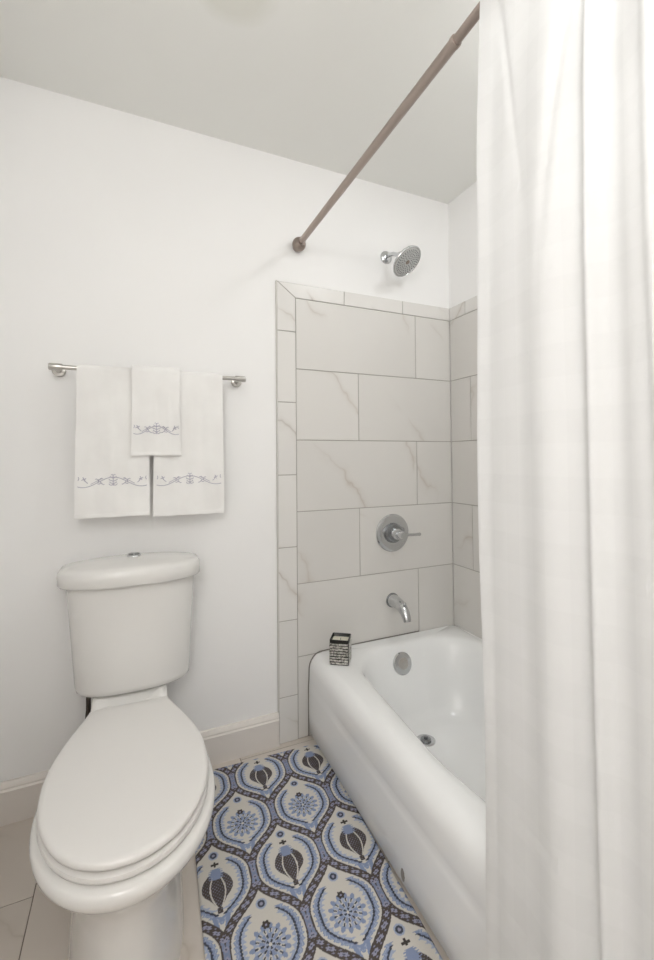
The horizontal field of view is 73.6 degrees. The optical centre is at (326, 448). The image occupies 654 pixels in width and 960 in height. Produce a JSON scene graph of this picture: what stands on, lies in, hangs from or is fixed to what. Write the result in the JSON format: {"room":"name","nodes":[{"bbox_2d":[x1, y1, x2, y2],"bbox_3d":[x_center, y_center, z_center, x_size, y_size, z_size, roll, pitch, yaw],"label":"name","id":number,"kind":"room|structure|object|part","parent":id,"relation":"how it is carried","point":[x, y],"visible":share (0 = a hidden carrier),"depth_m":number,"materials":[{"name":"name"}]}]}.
{"room":"bathroom","nodes":[
{"label":"bathroom","id":0,"kind":"room"},
{"bbox_2d":[0,735,449,959],"bbox_3d":[0.310,1.250,0.613,1.901,0.100,2.630,0,-1,-24],"label":"floor","id":1,"kind":"structure","parent":0,"point":[32,926],"depth_m":1.16,"materials":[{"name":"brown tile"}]},
{"bbox_2d":[29,552,214,959],"bbox_3d":[-0.537,0.790,1.206,0.454,0.860,0.832,0,-1,-24],"label":"toilet","id":2,"kind":"object","parent":1,"relation":"on","point":[126,803],"visible":1,"depth_m":1.07,"materials":[{"name":"white glazed porcelain"},{"name":"white plastic"},{"name":"chrome"}]},
{"bbox_2d":[85,697,90,718],"bbox_3d":[-0.841,0.953,1.503,0.058,0.289,0.082,0,-1,-24],"label":"supply hose","id":3,"kind":"object","parent":2,"relation":"attached to","point":[88,700],"visible":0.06,"depth_m":1.48,"materials":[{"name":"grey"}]},
{"bbox_3d":[-0.505,0.831,1.113,0.379,0.017,0.602,0,-1,-24],"label":"seat","id":4,"kind":"part","parent":2,"relation":"part of","materials":[{"name":"white plastic"}]},
{"bbox_3d":[-0.531,1.009,1.178,0.404,0.420,0.786,0,-1,-24],"label":"bowl","id":5,"kind":"part","parent":2,"relation":"part of","materials":[{"name":"white ceramic"}]},
{"bbox_3d":[-0.506,0.809,1.117,0.379,0.019,0.595,0,-1,-24],"label":"seat lid","id":6,"kind":"part","parent":2,"relation":"part of","materials":[{"name":"white plastic"}]},
{"bbox_3d":[-0.668,0.412,1.504,0.454,0.076,0.201,0,-1,-24],"label":"tank lid","id":7,"kind":"part","parent":2,"relation":"part of","materials":[{"name":"white ceramic"}]},
{"bbox_3d":[-0.667,0.629,1.506,0.405,0.354,0.175,0,-1,-24],"label":"tank","id":8,"kind":"part","parent":2,"relation":"part of","materials":[{"name":"white ceramic"}]},
{"bbox_2d":[195,743,442,959],"bbox_3d":[-0.112,1.215,1.303,0.522,0.008,0.905,0,-1,-21],"label":"bath rug","id":9,"kind":"object","parent":1,"relation":"on","point":[288,867],"visible":0.92,"depth_m":1.24,"materials":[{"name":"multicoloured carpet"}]},
{"bbox_2d":[308,625,485,959],"bbox_3d":[0.578,1.037,1.327,0.812,0.353,1.534,0,-1,-24],"label":"bathtub","id":10,"kind":"object","parent":1,"relation":"on","point":[401,727],"visible":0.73,"depth_m":1.43,"materials":[{"name":"white ceramic"}]},
{"bbox_2d":[329,632,351,665],"bbox_3d":[0.056,0.829,1.806,0.081,0.100,0.081,-1,-1,11],"label":"candle holder","id":11,"kind":"object","parent":10,"relation":"on","point":[340,651],"visible":0.98,"depth_m":1.77,"materials":[{"name":"black paint"}]},
{"bbox_2d":[332,636,348,640],"bbox_3d":[0.056,0.828,1.806,0.069,0.090,0.069,-1,-1,11],"label":"candle","id":12,"kind":"object","parent":11,"relation":"in","point":[334,637],"visible":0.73,"depth_m":1.82,"materials":[{"name":"beige wax"}]},
{"bbox_3d":[0.334,0.954,1.935,0.094,0.091,0.036,0,-1,-24],"label":"overflow plate","id":13,"kind":"part","parent":10,"relation":"part of","materials":[{"name":"silver metal"}]},
{"bbox_2d":[0,77,453,786],"bbox_3d":[-0.252,-0.014,1.885,2.101,2.695,0.110,0,-1,-24],"label":"wall","id":14,"kind":"structure","parent":0,"point":[127,239],"depth_m":1.76,"materials":[{"name":"white paint"}]},
{"bbox_2d":[0,712,279,826],"bbox_3d":[-0.634,1.165,1.622,0.949,0.130,0.022,0,-1,-24],"label":"baseboard","id":15,"kind":"structure","parent":14,"relation":"attached to","point":[19,797],"depth_m":1.71,"materials":[{"name":"white paint"}]},
{"bbox_2d":[48,363,245,386],"bbox_3d":[-0.639,-0.272,1.622,0.666,0.043,0.089,0,-1,-24],"label":"towel bar","id":16,"kind":"object","parent":14,"relation":"attached to","point":[58,369],"visible":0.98,"depth_m":1.53,"materials":[{"name":"grey metal"}]},
{"bbox_3d":[-0.923,-0.272,1.495,0.043,0.043,0.089,0,-1,-24],"label":"bar post","id":17,"kind":"part","parent":16,"relation":"part of","materials":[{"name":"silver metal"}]},
{"bbox_2d":[74,364,149,518],"bbox_3d":[-0.746,-0.024,1.528,0.235,0.526,0.038,0,-1,-24],"label":"towel","id":18,"kind":"object","parent":16,"relation":"hanging from","point":[109,481],"visible":0.91,"depth_m":1.51,"materials":[{"name":"white fabric"}]},
{"bbox_2d":[130,364,181,458],"bbox_3d":[-0.620,-0.129,1.587,0.170,0.338,0.060,0,-1,-24],"label":"towel","id":19,"kind":"object","parent":16,"relation":"hanging from","point":[156,425],"visible":0.99,"depth_m":1.57,"materials":[{"name":"white fabric"}]},
{"bbox_2d":[153,371,223,516],"bbox_3d":[-0.513,-0.019,1.631,0.252,0.534,0.038,0,-1,-24],"label":"towel","id":20,"kind":"object","parent":16,"relation":"hanging from","point":[191,482],"visible":0.91,"depth_m":1.63,"materials":[{"name":"white fabric"}]},
{"bbox_3d":[-0.354,-0.271,1.748,0.043,0.043,0.089,0,-1,-24],"label":"bar post","id":21,"kind":"part","parent":16,"relation":"part of","materials":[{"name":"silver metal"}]},
{"bbox_2d":[275,280,297,743],"bbox_3d":[-0.171,0.259,1.858,0.087,1.948,0.011,0,-1,-24],"label":"trim","id":22,"kind":"structure","parent":14,"relation":"attached to","point":[287,645],"depth_m":1.85,"materials":[{"name":"grey tile"}]},
{"bbox_2d":[292,1,479,251],"bbox_3d":[0.180,-0.896,1.206,0.059,0.059,1.544,0,-1,-24],"label":"curtain rod","id":23,"kind":"object","parent":14,"relation":"attached to","point":[299,243],"visible":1,"depth_m":1.16,"materials":[{"name":"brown metal"}]},
{"bbox_2d":[477,0,653,959],"bbox_3d":[0.389,0.098,0.695,0.070,2.066,0.366,0,-1,-24],"label":"shower curtain","id":24,"kind":"object","parent":23,"relation":"hanging from","point":[565,100],"visible":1,"depth_m":0.68,"materials":[{"name":"white fabric"}]},
{"bbox_2d":[376,514,420,551],"bbox_3d":[0.333,0.398,2.021,0.190,0.177,0.095,0,-1,-24],"label":"shower valve","id":25,"kind":"object","parent":14,"relation":"attached to","point":[392,533],"visible":1,"depth_m":2.03,"materials":[{"name":"silver metal"}]},
{"bbox_3d":[0.391,0.397,2.009,0.094,0.017,0.017,0,-1,-21],"label":"lever","id":26,"kind":"part","parent":25,"relation":"part of","materials":[{"name":"silver metal"}]},
{"bbox_2d":[386,593,410,622],"bbox_3d":[0.335,0.729,1.990,0.067,0.101,0.139,0,-1,-24],"label":"tub spout","id":27,"kind":"object","parent":14,"relation":"attached to","point":[392,600],"visible":1,"depth_m":1.97,"materials":[{"name":"silver metal"}]},
{"bbox_2d":[380,245,420,276],"bbox_3d":[0.344,-0.869,2.011,0.145,0.156,0.204,0,-1,-24],"label":"shower","id":28,"kind":"object","parent":14,"relation":"attached to","point":[406,260],"visible":1,"depth_m":1.98,"materials":[{"name":"silver metal"}]},
{"bbox_3d":[0.311,-0.898,2.041,0.021,0.053,0.110,0,-1,-28],"label":"shower arm","id":29,"kind":"part","parent":28,"relation":"part of","materials":[{"name":"silver metal"}]},
{"bbox_2d":[0,0,479,203],"bbox_3d":[0.289,-1.344,0.672,1.901,0.100,2.630,0,-1,-24],"label":"ceiling","id":30,"kind":"structure","parent":0,"point":[311,82],"depth_m":1.47,"materials":[{"name":"paint"}]},
{"bbox_2d":[448,181,481,638],"bbox_3d":[1.210,-0.045,1.047,0.110,2.695,2.630,0,-1,-24],"label":"wall","id":31,"kind":"structure","parent":0,"point":[463,329],"depth_m":2.13,"materials":[{"name":"grey tile"}]},
{"bbox_2d":[278,281,476,320],"bbox_3d":[0.520,-0.699,1.355,0.921,0.064,1.537,0,-1,-24],"label":"trim","id":32,"kind":"structure","parent":31,"relation":"attached to","point":[304,292],"depth_m":2.06,"materials":[{"name":"grey tile"}]}
]}

